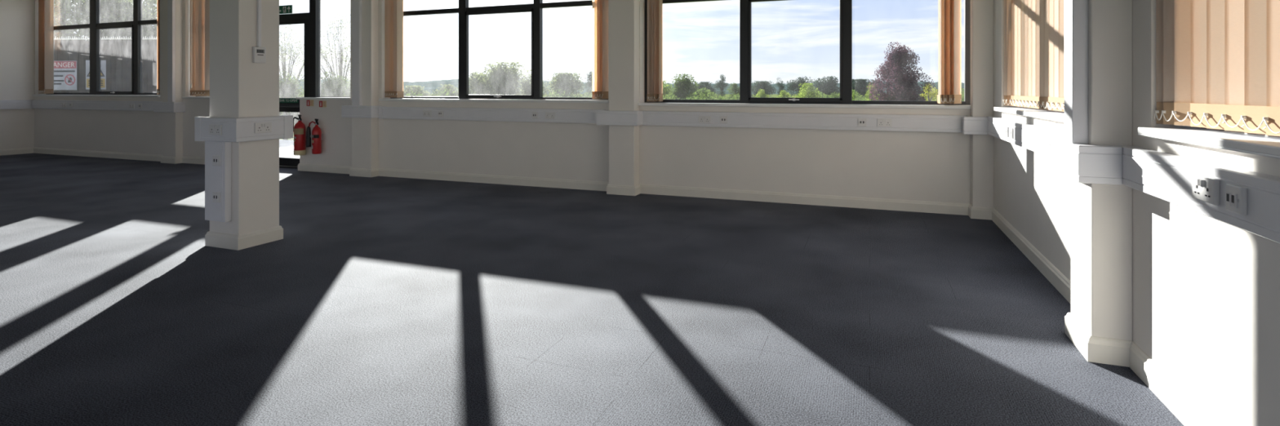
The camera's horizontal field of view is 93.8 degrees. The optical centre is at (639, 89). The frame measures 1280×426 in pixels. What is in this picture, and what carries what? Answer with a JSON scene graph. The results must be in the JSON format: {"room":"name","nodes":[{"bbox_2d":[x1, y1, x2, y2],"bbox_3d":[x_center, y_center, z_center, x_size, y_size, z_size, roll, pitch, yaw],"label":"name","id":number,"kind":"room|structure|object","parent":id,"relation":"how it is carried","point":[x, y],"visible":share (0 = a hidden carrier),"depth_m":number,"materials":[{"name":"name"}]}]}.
{"room":"empty office","nodes":[
{"label":"empty office","id":0,"kind":"room"},
{"bbox_2d":[0,0,34,149],"bbox_3d":[-12.541,-0.450,12.018,0.070,3.500,0.550,0,0,21],"label":"wall","id":1,"kind":"structure","parent":0,"point":[16,16],"depth_m":12.01,"materials":[{"name":"beige paint"}]},
{"bbox_2d":[0,99,31,109],"bbox_3d":[-13.321,0.301,9.896,0.132,0.178,4.930,0,0,21],"label":"cable trunking","id":2,"kind":"object","parent":1,"relation":"attached to","point":[27,104],"visible":1,"depth_m":11.95,"materials":[{"name":"white plastic"}]},
{"bbox_2d":[162,0,182,156],"bbox_3d":[-8.291,-0.450,10.616,0.350,3.500,0.120,0,0,21],"label":"pillar","id":3,"kind":"structure","parent":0,"point":[172,122],"depth_m":10.57,"materials":[{"name":"beige paint"}]},
{"bbox_2d":[153,102,185,112],"bbox_3d":[-8.336,0.311,10.598,0.554,0.178,0.187,0,0,21],"label":"cable trunking","id":4,"kind":"object","parent":3,"relation":"attached to","point":[163,107],"visible":0.98,"depth_m":10.50,"materials":[{"name":"white plastic"}]},
{"bbox_2d":[167,0,175,102],"bbox_3d":[-8.219,-0.990,10.498,0.130,2.420,0.050,0,0,21],"label":"cable trunking","id":5,"kind":"object","parent":3,"relation":"attached to","point":[171,3],"visible":1,"depth_m":10.47,"materials":[{"name":"white plastic"}]},
{"bbox_2d":[351,0,377,168],"bbox_3d":[-4.143,-0.450,9.013,0.385,3.500,0.140,0,0,21],"label":"pillar","id":6,"kind":"structure","parent":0,"point":[364,131],"depth_m":8.92,"materials":[{"name":"beige paint"}]},
{"bbox_2d":[351,0,362,106],"bbox_3d":[-4.230,-0.979,8.945,0.150,2.442,0.050,0,0,21],"label":"cable trunking","id":7,"kind":"object","parent":6,"relation":"attached to","point":[357,5],"visible":1,"depth_m":8.92,"materials":[{"name":"white plastic"}]},
{"bbox_2d":[341,105,381,118],"bbox_3d":[-4.183,0.331,8.993,0.579,0.178,0.207,0,0,21],"label":"cable trunking","id":8,"kind":"object","parent":6,"relation":"attached to","point":[347,111],"visible":0.97,"depth_m":8.89,"materials":[{"name":"white plastic"}]},
{"bbox_2d":[34,0,970,204],"bbox_3d":[-4.391,-0.400,9.344,17.805,3.600,0.300,0,0,21],"label":"wall","id":9,"kind":"structure","parent":0,"point":[915,166],"depth_m":7.73,"materials":[{"name":"beige paint"}]},
{"bbox_2d":[31,0,160,97],"bbox_3d":[-10.503,-0.912,11.634,3.990,2.096,0.285,0,0,21],"label":"window","id":10,"kind":"structure","parent":9,"relation":"in","point":[95,25],"depth_m":11.50,"materials":[{"name":"black metal"}]},
{"bbox_2d":[38,0,53,93],"bbox_3d":[-12.170,-0.932,12.258,0.370,2.035,0.136,0,0,21],"label":"vertical blind","id":11,"kind":"object","parent":10,"relation":"attached to","point":[46,7],"visible":1,"depth_m":12.22,"materials":[{"name":"beige fabric"}]},
{"bbox_2d":[156,0,159,93],"bbox_3d":[-8.730,-0.932,10.938,0.220,2.035,0.139,0,0,21],"label":"vertical blind","id":12,"kind":"object","parent":10,"relation":"attached to","point":[157,1],"visible":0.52,"depth_m":10.88,"materials":[{"name":"beige fabric"}]},
{"bbox_2d":[31,99,162,111],"bbox_3d":[-10.480,0.301,11.486,4.160,0.178,0.062,0,0,21],"label":"cable trunking","id":13,"kind":"object","parent":9,"relation":"attached to","point":[36,104],"visible":0.7,"depth_m":11.43,"materials":[{"name":"white plastic"}]},
{"bbox_2d":[33,146,204,164],"bbox_3d":[-9.522,1.241,11.078,6.240,0.118,0.140,0,0,21],"label":"baseboard","id":14,"kind":"structure","parent":9,"relation":"attached to","point":[163,159],"depth_m":11.19,"materials":[{"name":"paint"}]},
{"bbox_2d":[182,95,209,98],"bbox_3d":[-7.279,-0.902,10.391,1.600,2.115,0.275,0,0,21],"label":"window","id":15,"kind":"structure","parent":9,"relation":"in","point":[196,96],"depth_m":10.44,"materials":[{"name":"wood"}]},
{"bbox_2d":[189,0,209,95],"bbox_3d":[-7.763,-0.920,10.540,0.550,2.060,0.127,0,0,21],"label":"vertical blind","id":16,"kind":"object","parent":9,"relation":"attached to","point":[199,9],"visible":0.97,"depth_m":10.55,"materials":[{"name":"beige fabric"}]},
{"bbox_2d":[279,0,320,168],"bbox_3d":[-6.009,-0.325,9.989,1.660,3.270,0.156,0,0,21],"label":"door","id":17,"kind":"structure","parent":9,"relation":"in","point":[311,20],"depth_m":9.75,"materials":[{"name":"black metal"}]},
{"bbox_2d":[279,4,292,13],"bbox_3d":[-5.947,-1.325,9.936,0.475,0.140,0.007,0,0,21],"label":"exit sign","id":18,"kind":"object","parent":17,"relation":"attached to","point":[286,9],"visible":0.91,"depth_m":9.90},
{"bbox_2d":[279,97,297,102],"bbox_3d":[-5.900,0.182,9.940,0.600,0.076,0.007,0,0,21],"label":"door sign","id":19,"kind":"object","parent":17,"relation":"attached to","point":[281,100],"visible":0.66,"depth_m":9.91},
{"bbox_2d":[293,114,306,155],"bbox_3d":[-5.350,0.714,9.432,0.186,0.634,0.212,0,0,45],"label":"fire extinguisher","id":20,"kind":"object","parent":9,"relation":"attached to","point":[300,131],"visible":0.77,"depth_m":9.37,"materials":[{"name":"red metal"}]},
{"bbox_2d":[306,99,313,106],"bbox_3d":[-5.241,0.215,9.507,0.150,0.100,0.005,0,0,21],"label":"fire sign","id":21,"kind":"object","parent":9,"relation":"attached to","point":[309,102],"visible":1,"depth_m":9.51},
{"bbox_2d":[306,118,323,154],"bbox_3d":[-5.071,0.728,9.346,0.260,0.544,0.184,0,0,21],"label":"fire extinguisher","id":22,"kind":"object","parent":9,"relation":"attached to","point":[317,135],"visible":1,"depth_m":9.29,"materials":[{"name":"red metal"}]},
{"bbox_2d":[319,101,326,106],"bbox_3d":[-4.989,0.228,9.410,0.150,0.100,0.005,0,0,21],"label":"fire sign","id":23,"kind":"object","parent":9,"relation":"attached to","point":[322,104],"visible":1,"depth_m":9.41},
{"bbox_2d":[296,96,351,99],"bbox_3d":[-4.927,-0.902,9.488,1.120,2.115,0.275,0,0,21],"label":"window sill","id":24,"kind":"structure","parent":9,"relation":"in","point":[317,97],"depth_m":9.38,"materials":[{"name":"paint"}]},
{"bbox_2d":[377,106,605,123],"bbox_3d":[-2.176,0.345,8.298,3.699,0.184,0.065,0,0,21],"label":"cable trunking","id":25,"kind":"object","parent":9,"relation":"attached to","point":[497,114],"visible":0.93,"depth_m":8.22,"materials":[{"name":"white plastic"}]},
{"bbox_2d":[422,110,431,116],"bbox_3d":[-3.061,0.343,8.596,0.146,0.086,0.016,0,0,21],"label":"double socket","id":26,"kind":"object","parent":25,"relation":"attached to","point":[425,113],"visible":1,"depth_m":8.59,"materials":[{"name":"white plastic"}]},
{"bbox_2d":[532,111,537,118],"bbox_3d":[-1.400,0.343,7.960,0.086,0.086,0.014,0,0,21],"label":"socket","id":27,"kind":"object","parent":25,"relation":"attached to","point":[535,114],"visible":1,"depth_m":7.95,"materials":[{"name":"white plastic"}]},
{"bbox_2d":[545,112,555,119],"bbox_3d":[-1.186,0.343,7.877,0.146,0.086,0.016,0,0,21],"label":"double socket","id":28,"kind":"object","parent":25,"relation":"attached to","point":[548,115],"visible":1,"depth_m":7.87,"materials":[{"name":"white plastic"}]},
{"bbox_2d":[378,0,608,102],"bbox_3d":[-2.106,-0.894,8.411,3.760,2.131,0.285,0,0,21],"label":"window","id":29,"kind":"structure","parent":9,"relation":"in","point":[535,8],"depth_m":8.36,"materials":[{"name":"black metal"}]},
{"bbox_2d":[384,0,403,97],"bbox_3d":[-3.691,-0.915,9.003,0.365,2.070,0.140,0,0,21],"label":"vertical blind","id":30,"kind":"object","parent":29,"relation":"attached to","point":[393,9],"visible":1,"depth_m":8.97,"materials":[{"name":"beige fabric"}]},
{"bbox_2d":[591,0,608,98],"bbox_3d":[-0.498,-0.915,7.779,0.304,2.070,0.123,0,0,21],"label":"vertical blind","id":31,"kind":"object","parent":29,"relation":"attached to","point":[600,7],"visible":0.88,"depth_m":7.75,"materials":[{"name":"beige fabric"}]},
{"bbox_2d":[297,163,992,220],"bbox_3d":[-0.970,1.241,7.795,9.710,0.118,0.317,0,0,22],"label":"baseboard","id":32,"kind":"structure","parent":9,"relation":"attached to","point":[964,209],"depth_m":7.28,"materials":[{"name":"paint"}]},
{"bbox_2d":[642,111,965,133],"bbox_3d":[1.697,0.356,6.812,3.554,0.178,0.062,0,0,21],"label":"cable trunking","id":33,"kind":"object","parent":9,"relation":"attached to","point":[900,122],"visible":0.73,"depth_m":6.71,"materials":[{"name":"white plastic"}]},
{"bbox_2d":[698,115,710,123],"bbox_3d":[0.767,0.357,7.127,0.146,0.086,0.016,0,0,21],"label":"double socket","id":34,"kind":"object","parent":33,"relation":"attached to","point":[702,119],"visible":1,"depth_m":7.12,"materials":[{"name":"white plastic"}]},
{"bbox_2d":[720,115,727,123],"bbox_3d":[0.985,0.357,7.044,0.086,0.086,0.014,0,0,21],"label":"socket","id":35,"kind":"object","parent":33,"relation":"attached to","point":[723,119],"visible":1,"depth_m":7.04,"materials":[{"name":"white plastic"}]},
{"bbox_2d":[857,118,866,126],"bbox_3d":[2.411,0.357,6.497,0.086,0.086,0.014,0,0,21],"label":"socket","id":36,"kind":"object","parent":33,"relation":"attached to","point":[861,122],"visible":1,"depth_m":6.49,"materials":[{"name":"white plastic"}]},
{"bbox_2d":[877,118,892,127],"bbox_3d":[2.621,0.357,6.415,0.146,0.086,0.016,0,0,21],"label":"double socket","id":37,"kind":"object","parent":33,"relation":"attached to","point":[881,122],"visible":1,"depth_m":6.41,"materials":[{"name":"white plastic"}]},
{"bbox_2d":[638,0,970,109],"bbox_3d":[1.759,-0.879,6.927,3.740,2.161,0.285,0,0,21],"label":"window","id":38,"kind":"structure","parent":9,"relation":"in","point":[746,100],"depth_m":6.87,"materials":[{"name":"black metal"}]},
{"bbox_2d":[646,0,662,101],"bbox_3d":[0.203,-0.900,7.508,0.282,2.100,0.140,0,0,21],"label":"vertical blind","id":39,"kind":"object","parent":38,"relation":"attached to","point":[655,7],"visible":1,"depth_m":7.49,"materials":[{"name":"beige fabric"}]},
{"bbox_2d":[937,0,961,103],"bbox_3d":[3.266,-0.900,6.333,0.330,2.100,0.139,0,0,21],"label":"vertical blind","id":40,"kind":"object","parent":38,"relation":"attached to","point":[949,11],"visible":1,"depth_m":6.31,"materials":[{"name":"beige fabric"}]},
{"bbox_2d":[0,153,1184,425],"bbox_3d":[-6.433,1.360,4.023,17.605,0.120,11.700,0,0,21],"label":"floor","id":41,"kind":"structure","parent":0,"point":[381,300],"depth_m":3.42,"materials":[{"name":"grey carpet"}]},
{"bbox_2d":[209,0,279,235],"bbox_3d":[-3.361,-0.450,5.093,0.355,3.500,0.360,0,0,21],"label":"column","id":42,"kind":"structure","parent":41,"relation":"on","point":[240,87],"depth_m":4.96,"materials":[{"name":"beige paint"}]},
{"bbox_2d":[204,141,231,222],"bbox_3d":[-3.461,0.749,4.907,0.244,0.653,0.059,0,0,21],"label":"cable trunking","id":43,"kind":"object","parent":42,"relation":"attached to","point":[217,179],"visible":0.88,"depth_m":4.87,"materials":[{"name":"white plastic"}]},
{"bbox_2d":[212,155,220,166],"bbox_3d":[-3.442,0.578,4.860,0.086,0.086,0.014,0,0,21],"label":"socket","id":44,"kind":"object","parent":43,"relation":"attached to","point":[215,158],"visible":1,"depth_m":4.85,"materials":[{"name":"white plastic"}]},
{"bbox_2d":[212,191,220,203],"bbox_3d":[-3.442,0.875,4.860,0.086,0.086,0.014,0,0,21],"label":"socket","id":45,"kind":"object","parent":43,"relation":"attached to","point":[215,195],"visible":1,"depth_m":4.85,"materials":[{"name":"white plastic"}]},
{"bbox_2d":[195,115,293,142],"bbox_3d":[-3.360,0.326,5.095,0.499,0.200,0.505,0,0,21],"label":"cable trunking","id":46,"kind":"object","parent":42,"relation":"attached to","point":[233,129],"visible":0.97,"depth_m":4.91,"materials":[{"name":"white plastic"}]},
{"bbox_2d":[208,124,222,135],"bbox_3d":[-3.445,0.327,4.851,0.146,0.086,0.016,0,0,21],"label":"double socket","id":47,"kind":"object","parent":46,"relation":"attached to","point":[215,130],"visible":1,"depth_m":4.84,"materials":[{"name":"white plastic"}]},
{"bbox_2d":[254,122,271,133],"bbox_3d":[-3.133,0.318,4.979,0.016,0.086,0.146,0,0,21],"label":"double socket","id":48,"kind":"object","parent":46,"relation":"attached to","point":[260,127],"visible":1,"depth_m":4.97,"materials":[{"name":"white plastic"}]},
{"bbox_2d":[204,225,283,250],"bbox_3d":[-3.361,1.241,5.093,0.395,0.118,0.400,0,0,21],"label":"baseboard","id":49,"kind":"structure","parent":42,"relation":"attached to","point":[220,240],"depth_m":4.94,"materials":[{"name":"paint"}]},
{"bbox_2d":[252,46,266,63],"bbox_3d":[-3.186,-0.290,5.009,0.031,0.136,0.104,0,0,21],"label":"controller","id":50,"kind":"object","parent":42,"relation":"attached to","point":[259,53],"visible":1,"depth_m":5.00,"materials":[{"name":"white plastic"}]},
{"bbox_2d":[257,0,261,46],"bbox_3d":[-3.190,-1.279,5.011,0.022,1.842,0.026,0,0,21],"label":"conduit","id":51,"kind":"object","parent":42,"relation":"attached to","point":[259,2],"visible":1,"depth_m":5.00,"materials":[{"name":"white plastic"}]},
{"bbox_2d":[608,0,639,186],"bbox_3d":[-0.198,-0.450,7.478,0.342,3.500,0.180,0,0,21],"label":"pillar","id":52,"kind":"structure","parent":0,"point":[624,15],"depth_m":7.40,"materials":[{"name":"beige paint"}]},
{"bbox_2d":[596,110,644,125],"bbox_3d":[-0.243,0.351,7.459,0.546,0.178,0.247,0,0,21],"label":"cable trunking","id":53,"kind":"object","parent":52,"relation":"attached to","point":[603,117],"visible":0.99,"depth_m":7.34,"materials":[{"name":"white plastic"}]},
{"bbox_2d":[970,0,993,208],"bbox_3d":[3.472,-0.450,6.080,0.185,3.500,0.160,0,0,21],"label":"pillar","id":54,"kind":"structure","parent":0,"point":[981,11],"depth_m":6.01,"materials":[{"name":"beige paint"}]},
{"bbox_2d":[962,115,987,134],"bbox_3d":[3.369,0.362,6.019,0.210,0.178,0.107,0,0,21],"label":"cable trunking","id":55,"kind":"object","parent":54,"relation":"attached to","point":[971,125],"visible":1,"depth_m":5.97,"materials":[{"name":"white plastic"}]},
{"bbox_2d":[1071,0,1132,341],"bbox_3d":[2.298,-0.450,2.990,0.163,3.500,0.320,0,0,21],"label":"pillar","id":56,"kind":"structure","parent":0,"point":[1101,215],"depth_m":2.85,"materials":[{"name":"beige paint"}]},
{"bbox_2d":[1064,0,1088,143],"bbox_3d":[2.168,-0.968,2.976,0.068,2.465,0.130,0,0,21],"label":"cable trunking","id":57,"kind":"object","parent":56,"relation":"attached to","point":[1076,11],"visible":1,"depth_m":2.92,"materials":[{"name":"white plastic"}]},
{"bbox_2d":[1050,137,1122,185],"bbox_3d":[2.260,0.354,3.020,0.213,0.184,0.491,0,0,21],"label":"cable trunking","id":58,"kind":"object","parent":56,"relation":"attached to","point":[1085,163],"visible":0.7,"depth_m":2.82,"materials":[{"name":"white plastic"}]},
{"bbox_2d":[993,0,1279,425],"bbox_3d":[1.720,-0.400,0.839,0.300,3.600,11.200,0,0,21],"label":"wall","id":59,"kind":"structure","parent":0,"point":[1206,290],"depth_m":2.39,"materials":[{"name":"beige paint"}]},
{"bbox_2d":[987,116,1064,157],"bbox_3d":[2.957,0.356,4.568,0.062,0.178,2.899,0,0,21],"label":"cable trunking","id":60,"kind":"object","parent":59,"relation":"attached to","point":[1033,138],"visible":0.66,"depth_m":4.49,"materials":[{"name":"white plastic"}]},
{"bbox_2d":[1004,126,1008,137],"bbox_3d":[3.111,0.357,5.077,0.014,0.086,0.086,0,0,21],"label":"socket","id":61,"kind":"object","parent":60,"relation":"attached to","point":[1006,128],"visible":1,"depth_m":5.05,"materials":[{"name":"white plastic"}]},
{"bbox_2d":[993,106,1064,122],"bbox_3d":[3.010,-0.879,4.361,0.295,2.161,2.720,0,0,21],"label":"window sill","id":62,"kind":"structure","parent":59,"relation":"in","point":[1058,116],"depth_m":4.50,"materials":[{"name":"paint"}]},
{"bbox_2d":[1003,0,1064,111],"bbox_3d":[3.064,-0.900,4.568,0.126,2.100,2.215,0,0,21],"label":"vertical blind","id":63,"kind":"object","parent":59,"relation":"attached to","point":[1034,29],"visible":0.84,"depth_m":4.76,"materials":[{"name":"beige fabric"}]},
{"bbox_2d":[991,208,1221,425],"bbox_3d":[1.466,1.241,0.851,0.183,0.118,11.040,0,0,21],"label":"baseboard","id":64,"kind":"structure","parent":59,"relation":"attached to","point":[1122,353],"depth_m":2.82,"materials":[{"name":"paint"}]},
{"bbox_2d":[1117,145,1279,243],"bbox_3d":[1.524,0.353,0.837,0.062,0.178,4.255,0,0,21],"label":"cable trunking","id":65,"kind":"object","parent":59,"relation":"attached to","point":[1166,176],"visible":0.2,"depth_m":2.10,"materials":[{"name":"white plastic"}]},
{"bbox_2d":[1191,173,1219,204],"bbox_3d":[1.949,0.343,2.069,0.027,0.086,0.146,0,0,21],"label":"double socket","id":66,"kind":"object","parent":65,"relation":"attached to","point":[1206,188],"visible":1,"depth_m":2.05,"materials":[{"name":"white plastic"}]},
{"bbox_2d":[1200,179,1204,186],"bbox_3d":[1.938,0.323,2.062,0.012,0.024,0.012,0,0,21],"label":"rocker switch","id":67,"kind":"object","parent":66,"relation":"attached to","point":[1202,181],"depth_m":2.06,"materials":[{"name":"white plastic"}]},
{"bbox_2d":[1226,183,1247,215],"bbox_3d":[1.884,0.347,1.895,0.024,0.086,0.086,0,0,21],"label":"socket","id":68,"kind":"object","parent":65,"relation":"attached to","point":[1236,195],"visible":1,"depth_m":1.88,"materials":[{"name":"white plastic"}]},
{"bbox_2d":[1137,127,1279,159],"bbox_3d":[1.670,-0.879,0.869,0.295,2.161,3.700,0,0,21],"label":"window sill","id":69,"kind":"structure","parent":59,"relation":"in","point":[1259,144],"depth_m":2.09,"materials":[{"name":"paint"}]},
{"bbox_2d":[1151,0,1279,136],"bbox_3d":[1.702,-0.900,0.964,0.134,2.100,3.651,0,0,20],"label":"vertical blind","id":70,"kind":"object","parent":59,"relation":"attached to","point":[1218,61],"visible":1,"depth_m":2.24,"materials":[{"name":"beige fabric"}]},
{"bbox_3d":[-14.622,-0.400,7.113,0.300,3.600,11.200,0,0,21],"label":"wall","id":71,"kind":"structure","parent":0,"visible":0},
{"bbox_2d":[0,146,34,155],"bbox_3d":[-14.440,1.241,7.042,0.090,0.118,11.199,0,0,21],"label":"baseboard","id":72,"kind":"structure","parent":71,"relation":"attached to","point":[22,150],"depth_m":11.99,"materials":[{"name":"paint"}]},
{"label":"outside","id":73,"kind":"structure","parent":0,"visible":0},
{"bbox_2d":[279,93,962,140],"bbox_3d":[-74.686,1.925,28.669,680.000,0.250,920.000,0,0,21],"label":"ground","id":74,"kind":"structure","parent":73,"point":[774,95],"depth_m":168.91,"materials":[{"name":"green plant"}]},
{"bbox_2d":[53,0,115,40],"bbox_3d":[-16.781,-0.839,17.406,3.422,5.878,3.014,0,0,44],"label":"tree","id":75,"kind":"object","parent":74,"relation":"on","point":[64,6],"visible":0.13,"depth_m":16.98,"materials":[{"name":"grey plant"}]},
{"bbox_2d":[53,35,156,93],"bbox_3d":[-11.768,0.295,13.514,4.073,3.009,0.072,0,0,2],"label":"fence","id":76,"kind":"object","parent":74,"relation":"on","point":[117,53],"visible":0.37,"depth_m":13.49,"materials":[{"name":"metal"}]},
{"bbox_2d":[53,60,76,89],"bbox_3d":[-13.096,-0.319,13.525,0.760,0.660,0.008,0,0,2],"label":"sign","id":77,"kind":"object","parent":76,"relation":"attached to","point":[64,72],"visible":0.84,"depth_m":13.52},
{"bbox_2d":[85,60,106,89],"bbox_3d":[-12.274,-0.333,13.496,0.470,0.660,0.009,0,0,2],"label":"warning sign","id":78,"kind":"object","parent":76,"relation":"attached to","point":[103,63],"visible":0.48,"depth_m":13.49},
{"bbox_2d":[53,0,156,40],"bbox_3d":[-15.474,-0.545,17.938,3.012,5.290,3.703,0,0,-11],"label":"tree","id":79,"kind":"object","parent":74,"relation":"on","point":[108,10],"visible":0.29,"depth_m":17.25,"materials":[{"name":"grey plant"}]},
{"bbox_2d":[106,0,156,40],"bbox_3d":[-14.477,-0.749,18.427,3.029,5.697,2.457,0,0,-41],"label":"tree","id":80,"kind":"object","parent":74,"relation":"on","point":[153,15],"visible":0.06,"depth_m":17.89,"materials":[{"name":"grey plant"}]},
{"bbox_2d":[279,139,299,158],"bbox_3d":[-6.732,1.565,12.599,8.400,0.470,4.100,0,0,21],"label":"path","id":81,"kind":"structure","parent":74,"relation":"on","point":[286,147],"depth_m":13.39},
{"bbox_2d":[279,71,304,140],"bbox_3d":[-11.883,0.739,20.129,1.587,2.723,1.315,0,0,-25],"label":"bush","id":82,"kind":"object","parent":74,"relation":"on","point":[285,91],"visible":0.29,"depth_m":20.05,"materials":[{"name":"green plant"}]},
{"bbox_2d":[279,24,323,97],"bbox_3d":[-12.984,-0.296,22.115,2.524,4.797,2.544,0,0,-14],"label":"bare tree","id":83,"kind":"object","parent":74,"relation":"on","point":[282,58],"visible":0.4,"depth_m":21.74,"materials":[{"name":"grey plant"}]},
{"bbox_2d":[297,6,350,97],"bbox_3d":[-11.072,-0.457,21.936,2.260,5.120,2.810,0,0,27],"label":"bare tree","id":84,"kind":"object","parent":74,"relation":"on","point":[340,60],"visible":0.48,"depth_m":21.87,"materials":[{"name":"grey plant"}]},
{"bbox_2d":[320,71,350,97],"bbox_3d":[-10.281,0.745,19.929,1.823,2.711,1.786,0,0,2],"label":"bush","id":85,"kind":"object","parent":74,"relation":"on","point":[331,89],"visible":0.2,"depth_m":19.82,"materials":[{"name":"green plant"}]},
{"bbox_2d":[403,84,432,96],"bbox_3d":[-22.582,1.006,59.911,4.340,2.953,3.695,0,0,35],"label":"bush","id":86,"kind":"object","parent":74,"relation":"on","point":[415,88],"visible":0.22,"depth_m":59.38,"materials":[{"name":"green plant"}]},
{"bbox_2d":[431,84,458,96],"bbox_3d":[-19.159,0.850,59.958,2.749,2.856,3.531,0,0,17],"label":"bush","id":87,"kind":"object","parent":74,"relation":"on","point":[446,86],"visible":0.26,"depth_m":59.40,"materials":[{"name":"green plant"}]},
{"bbox_2d":[457,71,493,94],"bbox_3d":[-16.663,0.103,61.979,3.658,3.994,3.631,0,0,-44],"label":"tree","id":88,"kind":"object","parent":74,"relation":"on","point":[470,76],"visible":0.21,"depth_m":61.47,"materials":[{"name":"green plant"}]},
{"bbox_2d":[468,61,531,94],"bbox_3d":[-13.613,-0.354,59.867,6.528,4.908,5.332,0,0,-40],"label":"tree","id":89,"kind":"object","parent":74,"relation":"on","point":[503,80],"visible":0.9,"depth_m":58.77,"materials":[{"name":"green plant"}]},
{"bbox_2d":[517,71,549,96],"bbox_3d":[-11.121,0.088,62.010,3.339,4.024,3.234,0,0,3],"label":"tree","id":90,"kind":"object","parent":74,"relation":"on","point":[528,92],"visible":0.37,"depth_m":61.40,"materials":[{"name":"green plant"}]},
{"bbox_2d":[542,71,584,97],"bbox_3d":[-7.616,0.149,60.133,4.150,3.902,4.798,0,0,16],"label":"tree","id":91,"kind":"object","parent":74,"relation":"on","point":[569,83],"visible":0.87,"depth_m":59.51,"materials":[{"name":"green plant"}]},
{"bbox_2d":[583,68,592,95],"bbox_3d":[-4.736,-0.137,63.901,2.824,4.475,2.558,0,0,-21],"label":"tree","id":92,"kind":"object","parent":74,"relation":"on","point":[589,75],"visible":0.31,"depth_m":63.61,"materials":[{"name":"green plant"}]},
{"bbox_2d":[280,78,964,93],"bbox_3d":[-21.483,-2.572,344.449,550.395,8.944,321.714,0,0,21],"label":"hills","id":93,"kind":"structure","parent":74,"relation":"on","point":[431,86],"depth_m":292.92,"materials":[{"name":"plant"}]},
{"bbox_2d":[662,80,674,98],"bbox_3d":[2.278,0.477,69.710,3.580,3.247,3.968,0,0,12],"label":"tree","id":94,"kind":"object","parent":74,"relation":"on","point":[664,86],"visible":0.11,"depth_m":69.50,"materials":[{"name":"green plant"}]},
{"bbox_2d":[403,87,964,101],"bbox_3d":[1.308,0.862,65.193,74.306,2.130,49.195,0,0,21],"label":"undergrowth","id":95,"kind":"object","parent":74,"relation":"on","point":[704,91],"visible":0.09,"depth_m":54.92,"materials":[{"name":"green plant"}]},
{"bbox_2d":[669,73,699,99],"bbox_3d":[4.635,0.212,62.036,3.061,3.776,4.393,0,0,-1],"label":"tree","id":96,"kind":"object","parent":74,"relation":"on","point":[684,86],"visible":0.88,"depth_m":60.88,"materials":[{"name":"green plant"}]},
{"bbox_2d":[689,81,717,99],"bbox_3d":[9.439,0.439,90.192,4.153,3.323,4.032,0,0,45],"label":"tree","id":97,"kind":"object","parent":74,"relation":"on","point":[702,83],"visible":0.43,"depth_m":89.55,"materials":[{"name":"green plant"}]},
{"bbox_2d":[714,74,728,97],"bbox_3d":[10.824,0.001,79.971,1.778,4.198,1.941,0,0,41],"label":"tree","id":98,"kind":"object","parent":74,"relation":"on","point":[722,91],"visible":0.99,"depth_m":79.79,"materials":[{"name":"green plant"}]},
{"bbox_2d":[726,82,739,98],"bbox_3d":[11.132,0.625,70.057,2.160,2.949,1.534,0,0,-23],"label":"tree","id":99,"kind":"object","parent":74,"relation":"on","point":[733,86],"visible":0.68,"depth_m":69.92,"materials":[{"name":"green plant"}]},
{"bbox_2d":[752,88,768,97],"bbox_3d":[8.922,1.012,43.898,1.592,2.176,1.705,0,0,-38],"label":"bush","id":100,"kind":"object","parent":74,"relation":"on","point":[760,93],"visible":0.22,"depth_m":43.85,"materials":[{"name":"green plant"}]},
{"bbox_2d":[751,80,776,97],"bbox_3d":[17.989,0.428,90.160,4.255,3.527,4.350,0,0,-37],"label":"tree","id":101,"kind":"object","parent":74,"relation":"on","point":[757,86],"visible":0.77,"depth_m":89.40,"materials":[{"name":"green plant"}]},
{"bbox_2d":[775,77,786,97],"bbox_3d":[18.802,0.212,80.003,1.441,3.776,1.396,0,0,-5],"label":"tree","id":102,"kind":"object","parent":74,"relation":"on","point":[781,87],"visible":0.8,"depth_m":79.94,"materials":[{"name":"green plant"}]},
{"bbox_2d":[775,90,790,97],"bbox_3d":[10.378,1.062,43.977,1.368,2.076,1.262,0,0,4],"label":"bush","id":103,"kind":"object","parent":74,"relation":"on","point":[783,94],"visible":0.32,"depth_m":43.74,"materials":[{"name":"green plant"}]},
{"bbox_2d":[783,75,815,97],"bbox_3d":[25.363,-0.026,95.245,5.161,4.252,4.570,0,0,28],"label":"tree","id":104,"kind":"object","parent":74,"relation":"on","point":[793,86],"visible":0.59,"depth_m":94.66,"materials":[{"name":"green plant"}]},
{"bbox_2d":[791,83,821,97],"bbox_3d":[12.268,0.796,44.025,2.180,2.608,2.389,0,0,35],"label":"bush","id":105,"kind":"object","parent":74,"relation":"on","point":[809,93],"visible":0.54,"depth_m":43.80,"materials":[{"name":"green plant"}]},
{"bbox_2d":[809,75,839,97],"bbox_3d":[29.290,-0.054,94.839,5.563,4.308,4.802,0,0,-29],"label":"tree","id":106,"kind":"object","parent":74,"relation":"on","point":[829,85],"visible":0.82,"depth_m":94.11,"materials":[{"name":"green plant"}]},
{"bbox_2d":[852,78,883,99],"bbox_3d":[36.924,0.115,100.223,6.998,3.970,6.090,0,0,4],"label":"tree","id":107,"kind":"object","parent":74,"relation":"on","point":[860,87],"visible":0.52,"depth_m":98.81,"materials":[{"name":"green plant"}]},
{"bbox_2d":[864,83,879,100],"bbox_3d":[19.418,0.731,50.020,1.314,2.738,1.289,0,0,36],"label":"bush","id":108,"kind":"object","parent":74,"relation":"on","point":[868,95],"visible":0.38,"depth_m":49.94,"materials":[{"name":"green plant"}]},
{"bbox_2d":[866,41,934,101],"bbox_3d":[11.648,-0.028,26.933,2.283,4.256,2.799,0,0,-24],"label":"tree","id":109,"kind":"object","parent":74,"relation":"on","point":[895,70],"visible":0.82,"depth_m":26.59,"materials":[{"name":"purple plant"}]},
{"bbox_2d":[918,81,937,99],"bbox_3d":[28.979,0.644,60.060,2.075,2.911,2.084,0,0,35],"label":"tree","id":110,"kind":"object","parent":74,"relation":"on","point":[925,82],"visible":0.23,"depth_m":59.92,"materials":[{"name":"green plant"}]},
{"bbox_2d":[920,84,937,101],"bbox_3d":[16.359,0.872,33.994,1.224,2.455,1.104,0,0,12],"label":"bush","id":111,"kind":"object","parent":74,"relation":"on","point":[927,95],"visible":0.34,"depth_m":33.93,"materials":[{"name":"yellow plant"}]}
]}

